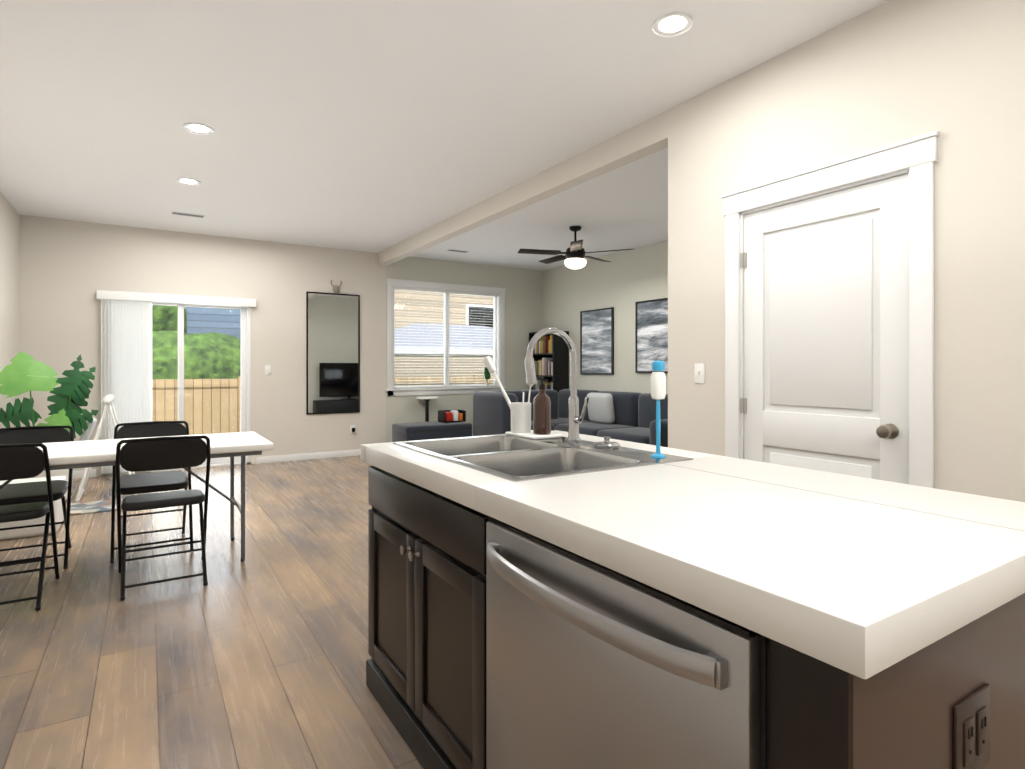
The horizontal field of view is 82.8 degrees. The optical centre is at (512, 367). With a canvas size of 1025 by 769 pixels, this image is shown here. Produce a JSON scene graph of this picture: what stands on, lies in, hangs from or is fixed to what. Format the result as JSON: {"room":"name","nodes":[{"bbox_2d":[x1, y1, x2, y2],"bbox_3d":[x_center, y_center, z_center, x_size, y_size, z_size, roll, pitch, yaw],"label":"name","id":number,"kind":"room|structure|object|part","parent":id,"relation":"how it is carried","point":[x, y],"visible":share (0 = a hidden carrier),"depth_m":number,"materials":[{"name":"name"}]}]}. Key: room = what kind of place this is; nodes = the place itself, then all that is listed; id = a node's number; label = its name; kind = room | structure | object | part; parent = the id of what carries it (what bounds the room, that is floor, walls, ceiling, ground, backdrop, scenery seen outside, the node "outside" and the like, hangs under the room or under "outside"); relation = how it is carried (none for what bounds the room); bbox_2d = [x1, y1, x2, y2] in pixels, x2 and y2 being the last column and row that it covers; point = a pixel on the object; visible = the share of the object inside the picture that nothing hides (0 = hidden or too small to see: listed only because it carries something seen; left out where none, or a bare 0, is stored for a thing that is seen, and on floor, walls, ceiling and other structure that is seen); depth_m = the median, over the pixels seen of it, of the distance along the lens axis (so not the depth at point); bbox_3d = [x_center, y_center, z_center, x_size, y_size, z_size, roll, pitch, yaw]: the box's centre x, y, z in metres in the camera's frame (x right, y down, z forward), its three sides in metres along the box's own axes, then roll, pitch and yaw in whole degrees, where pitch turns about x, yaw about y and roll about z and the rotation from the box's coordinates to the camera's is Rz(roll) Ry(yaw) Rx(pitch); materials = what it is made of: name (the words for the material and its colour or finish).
{"room":"kitchen","nodes":[
{"label":"kitchen","id":0,"kind":"room"},
{"bbox_2d":[0,192,19,479],"bbox_3d":[-2.202,-0.190,1.291,0.120,2.790,11.390,0,0,-32],"label":"wall","id":1,"kind":"structure","parent":0,"point":[9,282],"depth_m":5.59,"materials":[{"name":"beige paint"}]},
{"bbox_2d":[0,455,423,768],"bbox_3d":[0.703,1.243,3.013,7.230,0.080,11.570,0,0,-32],"label":"floor","id":2,"kind":"structure","parent":0,"point":[258,657],"depth_m":2.59,"materials":[{"name":"brown wood"}]},
{"bbox_2d":[0,443,59,610],"bbox_3d":[-2.639,0.788,2.984,0.454,0.829,0.514,0,0,-32],"label":"chair","id":3,"kind":"object","parent":2,"relation":"on","point":[23,461],"visible":1,"depth_m":2.94,"materials":[{"name":"black metal"}]},
{"bbox_2d":[0,476,65,540],"bbox_3d":[-3.650,1.029,4.263,0.560,0.345,0.530,0,0,-32],"label":"storage bin","id":4,"kind":"object","parent":2,"relation":"on","point":[29,531],"visible":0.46,"depth_m":4.13,"materials":[{"name":"white plastic"}]},
{"bbox_2d":[0,425,73,569],"bbox_3d":[-2.979,0.788,3.562,0.454,0.829,0.514,0,0,-32],"label":"chair","id":5,"kind":"object","parent":2,"relation":"on","point":[21,493],"visible":0.81,"depth_m":3.63,"materials":[{"name":"black metal"}]},
{"bbox_2d":[0,351,98,499],"bbox_3d":[-4.127,0.505,5.214,0.766,1.390,0.370,0,0,-32],"label":"monstera plant","id":6,"kind":"object","parent":2,"relation":"on","point":[22,373],"visible":0.62,"depth_m":5.18,"materials":[{"name":"green plant"}]},
{"bbox_2d":[66,498,122,515],"bbox_3d":[-3.478,1.194,5.080,0.690,0.012,0.480,0,0,-32],"label":"mat","id":7,"kind":"object","parent":2,"relation":"on","point":[88,507],"depth_m":4.95,"materials":[{"name":"fabric"}]},
{"bbox_2d":[75,394,137,501],"bbox_3d":[-3.846,0.729,5.533,0.478,0.939,0.580,0,0,-32],"label":"swing","id":8,"kind":"object","parent":2,"relation":"on","point":[108,400],"visible":0.6,"depth_m":5.36,"materials":[{"name":"white plastic"}]},
{"bbox_2d":[0,432,273,561],"bbox_3d":[-2.425,0.834,3.438,1.775,0.742,0.760,0,0,-32],"label":"folding table","id":9,"kind":"object","parent":2,"relation":"on","point":[80,454],"visible":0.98,"depth_m":3.52,"materials":[{"name":"white plastic"}]},
{"bbox_2d":[110,421,192,563],"bbox_3d":[-2.410,0.787,3.896,0.454,0.829,0.514,0,0,-32],"label":"chair","id":10,"kind":"object","parent":2,"relation":"on","point":[151,482],"visible":0.69,"depth_m":3.91,"materials":[{"name":"black metal"}]},
{"bbox_2d":[115,435,210,600],"bbox_3d":[-1.984,0.788,3.313,0.454,0.829,0.514,0,0,-32],"label":"chair","id":11,"kind":"object","parent":2,"relation":"on","point":[156,453],"visible":1,"depth_m":3.19,"materials":[{"name":"black metal"}]},
{"bbox_2d":[416,397,437,421],"bbox_3d":[-1.218,0.806,8.296,0.320,0.780,0.320,0,0,-32],"label":"side table","id":12,"kind":"object","parent":2,"relation":"on","point":[426,399],"visible":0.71,"depth_m":8.27,"materials":[{"name":"black plastic"}]},
{"bbox_2d":[392,421,471,441],"bbox_3d":[-1.082,0.969,7.844,0.960,0.456,0.560,0,0,-32],"label":"ottoman","id":13,"kind":"object","parent":2,"relation":"on","point":[413,431],"visible":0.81,"depth_m":7.62,"materials":[{"name":"grey fabric"}]},
{"bbox_2d":[438,410,465,422],"bbox_3d":[-0.835,0.663,8.005,0.320,0.150,0.220,0,0,-32],"label":"tray","id":14,"kind":"object","parent":13,"relation":"on","point":[445,416],"visible":1,"depth_m":7.96,"materials":[{"name":"black plastic"}]},
{"bbox_2d":[529,331,568,416],"bbox_3d":[0.568,0.315,9.170,0.297,1.760,0.660,0,0,-32],"label":"bookshelf","id":15,"kind":"object","parent":2,"relation":"on","point":[551,356],"visible":0.48,"depth_m":8.95,"materials":[{"name":"black wood"}]},
{"bbox_2d":[473,389,667,446],"bbox_3d":[0.885,0.758,7.279,1.740,0.880,2.700,0,0,-32],"label":"sectional sofa","id":16,"kind":"object","parent":2,"relation":"on","point":[635,416],"visible":0.35,"depth_m":7.42,"materials":[{"name":"grey fabric"}]},
{"bbox_2d":[587,392,614,423],"bbox_3d":[1.164,0.529,7.691,0.178,0.399,0.440,0,0,-32],"label":"pillow","id":17,"kind":"object","parent":16,"relation":"on","point":[600,407],"visible":0.98,"depth_m":7.58,"materials":[{"name":"grey fabric"}]},
{"bbox_2d":[361,458,1024,768],"bbox_3d":[0.238,0.780,1.640,0.900,0.850,1.801,0,0,-32],"label":"kitchen island","id":18,"kind":"object","parent":2,"relation":"on","point":[560,603],"depth_m":1.02,"materials":[{"name":"brown wood"}]},
{"bbox_2d":[361,430,1024,685],"bbox_3d":[0.305,0.331,1.690,0.933,0.076,1.844,0,0,-32],"label":"island countertop","id":19,"kind":"structure","parent":18,"relation":"on","point":[874,575],"depth_m":1.01,"materials":[{"name":"white stone"}]},
{"bbox_2d":[505,430,562,439],"bbox_3d":[0.088,0.281,2.451,0.150,0.012,0.215,0,0,-32],"label":"soap tray","id":20,"kind":"object","parent":19,"relation":"on","point":[531,435],"visible":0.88,"depth_m":2.38,"materials":[{"name":"white ceramic"}]},
{"bbox_2d":[483,356,533,432],"bbox_3d":[-0.016,0.113,2.487,0.174,0.324,0.152,0,0,-32],"label":"cup","id":21,"kind":"object","parent":20,"relation":"on","point":[520,417],"visible":0.81,"depth_m":2.46,"materials":[{"name":"white ceramic"}]},
{"bbox_2d":[533,377,550,434],"bbox_3d":[0.120,0.156,2.421,0.082,0.238,0.074,0,0,-32],"label":"soap bottle","id":22,"kind":"object","parent":20,"relation":"on","point":[541,414],"visible":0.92,"depth_m":2.39,"materials":[{"name":"brown glass"}]},
{"bbox_2d":[393,434,692,481],"bbox_3d":[0.057,0.391,2.045,0.675,0.205,0.879,0,0,-32],"label":"sink","id":23,"kind":"object","parent":19,"relation":"in","point":[514,458],"depth_m":2.04,"materials":[{"name":"silver metal"}]},
{"bbox_2d":[524,327,588,441],"bbox_3d":[0.173,0.067,2.205,0.259,0.442,0.123,0,0,-32],"label":"faucet","id":24,"kind":"object","parent":19,"relation":"on","point":[575,420],"visible":1,"depth_m":2.26,"materials":[{"name":"silver metal"}]},
{"bbox_2d":[594,436,619,448],"bbox_3d":[0.344,0.269,2.119,0.096,0.038,0.096,0,0,-32],"label":"strainer","id":25,"kind":"object","parent":19,"relation":"on","point":[606,443],"visible":1,"depth_m":2.09,"materials":[{"name":"silver metal"}]},
{"bbox_2d":[651,360,665,457],"bbox_3d":[0.469,0.132,1.873,0.048,0.312,0.047,0,0,-32],"label":"brush","id":26,"kind":"object","parent":19,"relation":"on","point":[658,386],"visible":1,"depth_m":1.86,"materials":[{"name":"blue plastic"}]},
{"bbox_2d":[20,215,542,476],"bbox_3d":[-2.293,-0.198,7.890,6.750,2.790,0.120,0,0,-32],"label":"wall","id":27,"kind":"structure","parent":0,"point":[69,269],"depth_m":7.32,"materials":[{"name":"beige paint"}]},
{"bbox_2d":[72,469,95,478],"bbox_3d":[-4.829,1.157,6.219,0.615,0.085,0.012,0,0,-32],"label":"baseboard","id":28,"kind":"structure","parent":27,"relation":"attached to","point":[75,474],"depth_m":6.31,"materials":[{"name":"white wood"}]},
{"bbox_2d":[101,299,151,473],"bbox_3d":[-4.303,0.204,6.497,0.477,1.910,0.074,0,0,-32],"label":"vertical blind","id":29,"kind":"object","parent":27,"relation":"attached to","point":[126,354],"visible":0.73,"depth_m":6.48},
{"bbox_2d":[97,290,255,306],"bbox_3d":[-3.860,-0.799,6.779,1.605,0.095,0.089,0,0,-32],"label":"blind valance","id":30,"kind":"object","parent":27,"relation":"attached to","point":[169,298],"visible":1,"depth_m":6.71,"materials":[{"name":"white plastic"}]},
{"bbox_2d":[103,302,250,475],"bbox_3d":[-3.914,0.183,6.866,1.505,2.030,0.090,0,0,-32],"label":"slider","id":31,"kind":"object","parent":27,"relation":"attached to","point":[245,371],"visible":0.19,"depth_m":7.08,"materials":[{"name":"white"}]},
{"bbox_2d":[265,365,270,374],"bbox_3d":[-3.078,0.028,7.316,0.072,0.116,0.016,0,0,-32],"label":"light switch","id":32,"kind":"object","parent":27,"relation":"attached to","point":[267,369],"visible":1,"depth_m":7.32,"materials":[{"name":"white plastic"}]},
{"bbox_2d":[256,449,360,463],"bbox_3d":[-1.361,1.154,8.400,4.330,0.085,0.012,0,0,-32],"label":"baseboard","id":33,"kind":"structure","parent":27,"relation":"attached to","point":[265,459],"depth_m":7.57,"materials":[{"name":"white wood"}]},
{"bbox_2d":[306,280,359,414],"bbox_3d":[-2.373,-0.279,7.735,0.700,1.772,0.055,0,0,-32],"label":"wall mirror","id":34,"kind":"object","parent":27,"relation":"attached to","point":[332,353],"visible":0.94,"depth_m":7.74,"materials":[{"name":"black mirror"}]},
{"bbox_2d":[350,425,354,433],"bbox_3d":[-2.155,0.840,7.878,0.070,0.115,0.050,0,0,-32],"label":"electrical outlet","id":35,"kind":"object","parent":27,"relation":"attached to","point":[352,429],"visible":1,"depth_m":7.88,"materials":[{"name":"white plastic"}]},
{"bbox_2d":[386,278,505,395],"bbox_3d":[-0.961,-0.429,8.692,1.950,1.650,0.160,0,0,-32],"label":"living room window","id":36,"kind":"structure","parent":27,"relation":"in","point":[499,337],"depth_m":8.70,"materials":[{"name":"white"}]},
{"bbox_2d":[394,287,497,388],"bbox_3d":[-0.961,-0.429,8.693,1.710,1.443,0.038,0,0,-32],"label":"window blind","id":37,"kind":"object","parent":36,"relation":"attached to","point":[443,291],"visible":0.79,"depth_m":8.63,"materials":[{"name":"white plastic"}]},
{"bbox_2d":[484,367,490,386],"bbox_3d":[-0.391,0.141,8.991,0.114,0.308,0.065,0,0,-32],"label":"potted plant","id":38,"kind":"object","parent":36,"relation":"on","point":[487,374],"visible":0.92,"depth_m":8.96,"materials":[{"name":"green plant"}]},
{"bbox_2d":[0,0,888,270],"bbox_3d":[0.655,-1.637,3.086,7.230,0.100,11.750,0,0,-32],"label":"ceiling","id":39,"kind":"structure","parent":0,"point":[374,126],"depth_m":3.53,"materials":[{"name":"white paint"}]},
{"bbox_2d":[170,211,205,217],"bbox_3d":[-3.360,-1.587,6.025,0.320,0.008,0.120,0,0,-32],"label":"ceiling vent","id":40,"kind":"object","parent":39,"relation":"in","point":[187,214],"visible":1,"depth_m":6.01,"materials":[{"name":"white metal"}]},
{"bbox_2d":[177,178,200,185],"bbox_3d":[-2.756,-1.584,4.952,0.180,0.010,0.180,0,0,-32],"label":"recessed light","id":41,"kind":"object","parent":39,"relation":"in","point":[189,181],"visible":1,"depth_m":4.95,"materials":[{"name":"white"}]},
{"bbox_2d":[183,122,213,134],"bbox_3d":[-2.078,-1.583,3.854,0.180,0.010,0.180,0,0,-32],"label":"recessed light","id":42,"kind":"object","parent":39,"relation":"in","point":[198,128],"visible":1,"depth_m":3.85,"materials":[{"name":"white"}]},
{"bbox_2d":[446,249,469,252],"bbox_3d":[-0.740,-1.589,7.908,0.320,0.008,0.120,0,0,-32],"label":"ceiling vent","id":43,"kind":"object","parent":39,"relation":"in","point":[455,250],"visible":1,"depth_m":7.88,"materials":[{"name":"white metal"}]},
{"bbox_2d":[377,110,667,265],"bbox_3d":[-0.409,-1.506,5.860,0.120,0.170,5.320,0,0,-32],"label":"beam","id":44,"kind":"structure","parent":39,"relation":"attached to","point":[641,140],"depth_m":4.65,"materials":[{"name":"beige paint"}]},
{"bbox_2d":[518,226,633,268],"bbox_3d":[0.691,-1.357,6.614,1.293,0.470,1.237,0,0,-32],"label":"ceiling fan","id":45,"kind":"object","parent":39,"relation":"hanging from","point":[574,255],"visible":1,"depth_m":6.50,"materials":[{"name":"black metal"}]},
{"bbox_2d":[652,12,692,36],"bbox_3d":[0.738,-1.582,2.683,0.180,0.010,0.180,0,0,-32],"label":"recessed light","id":46,"kind":"object","parent":39,"relation":"in","point":[672,24],"visible":0.96,"depth_m":2.68,"materials":[{"name":"white"}]},
{"bbox_2d":[543,241,667,393],"bbox_3d":[1.980,-0.197,7.293,0.150,2.790,5.440,0,0,-32],"label":"wall","id":47,"kind":"structure","parent":0,"point":[622,282],"depth_m":8.08,"materials":[{"name":"beige paint"}]},
{"bbox_3d":[1.213,-0.374,8.399,0.029,0.940,0.710,0,0,-32],"label":"art","id":48,"kind":"part","parent":47,"relation":"part of"},
{"bbox_3d":[1.831,-0.403,7.417,0.029,0.940,0.710,0,0,-32],"label":"art","id":49,"kind":"part","parent":47,"relation":"part of"},
{"bbox_2d":[668,0,1024,501],"bbox_3d":[2.558,-0.190,1.142,0.120,2.790,5.830,0,0,-32],"label":"wall","id":50,"kind":"structure","parent":0,"point":[952,72],"depth_m":2.39,"materials":[{"name":"beige paint"}]},
{"bbox_2d":[694,363,704,383],"bbox_3d":[1.079,0.033,3.366,0.016,0.116,0.072,0,0,-32],"label":"light switch","id":51,"kind":"object","parent":50,"relation":"attached to","point":[699,373],"visible":1,"depth_m":3.36,"materials":[{"name":"white plastic"}]},
{"bbox_2d":[740,174,907,483],"bbox_3d":[1.442,0.184,2.791,0.109,2.014,0.811,0,0,-32],"label":"door","id":52,"kind":"structure","parent":50,"relation":"in","point":[826,333],"depth_m":2.74,"materials":[{"name":"white wood"}]},
{"bbox_2d":[721,130,939,487],"bbox_3d":[1.459,0.124,2.796,0.080,2.158,1.040,0,0,-32],"label":"door frame","id":53,"kind":"structure","parent":50,"relation":"attached to","point":[916,157],"depth_m":2.47,"materials":[{"name":"white wood"}]},
{"label":"outside","id":54,"kind":"structure","parent":0,"visible":0},
{"bbox_3d":[-6.829,1.459,18.064,32.000,0.350,21.930,0,0,-32],"label":"ground","id":55,"kind":"structure","parent":54,"visible":0},
{"bbox_2d":[152,305,240,378],"bbox_3d":[-7.702,-0.429,10.986,8.030,3.956,2.235,0,0,-32],"label":"trees","id":56,"kind":"object","parent":55,"relation":"on","point":[170,363],"depth_m":11.04,"materials":[{"name":"green plant"}]},
{"bbox_2d":[185,307,240,339],"bbox_3d":[-12.053,-1.614,16.411,9.400,6.400,7.060,0,0,-32],"label":"house","id":57,"kind":"structure","parent":55,"relation":"on","point":[232,314],"depth_m":15.04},
{"bbox_2d":[152,375,493,434],"bbox_3d":[-3.717,0.848,11.190,22.050,1.390,0.100,0,0,-32],"label":"fence","id":58,"kind":"object","parent":55,"relation":"on","point":[192,389],"depth_m":10.17,"materials":[{"name":"beige wood"}]},
{"bbox_2d":[394,323,493,357],"bbox_3d":[-1.613,0.228,15.217,5.400,2.720,3.400,0,0,-32],"label":"roof","id":59,"kind":"structure","parent":55,"relation":"on","point":[407,336],"depth_m":13.88,"materials":[{"name":"grey"}]},
{"bbox_2d":[394,289,493,376],"bbox_3d":[-2.427,-1.871,22.463,11.860,6.900,8.060,0,0,-32],"label":"house","id":60,"kind":"structure","parent":55,"relation":"on","point":[411,319],"depth_m":17.87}
]}

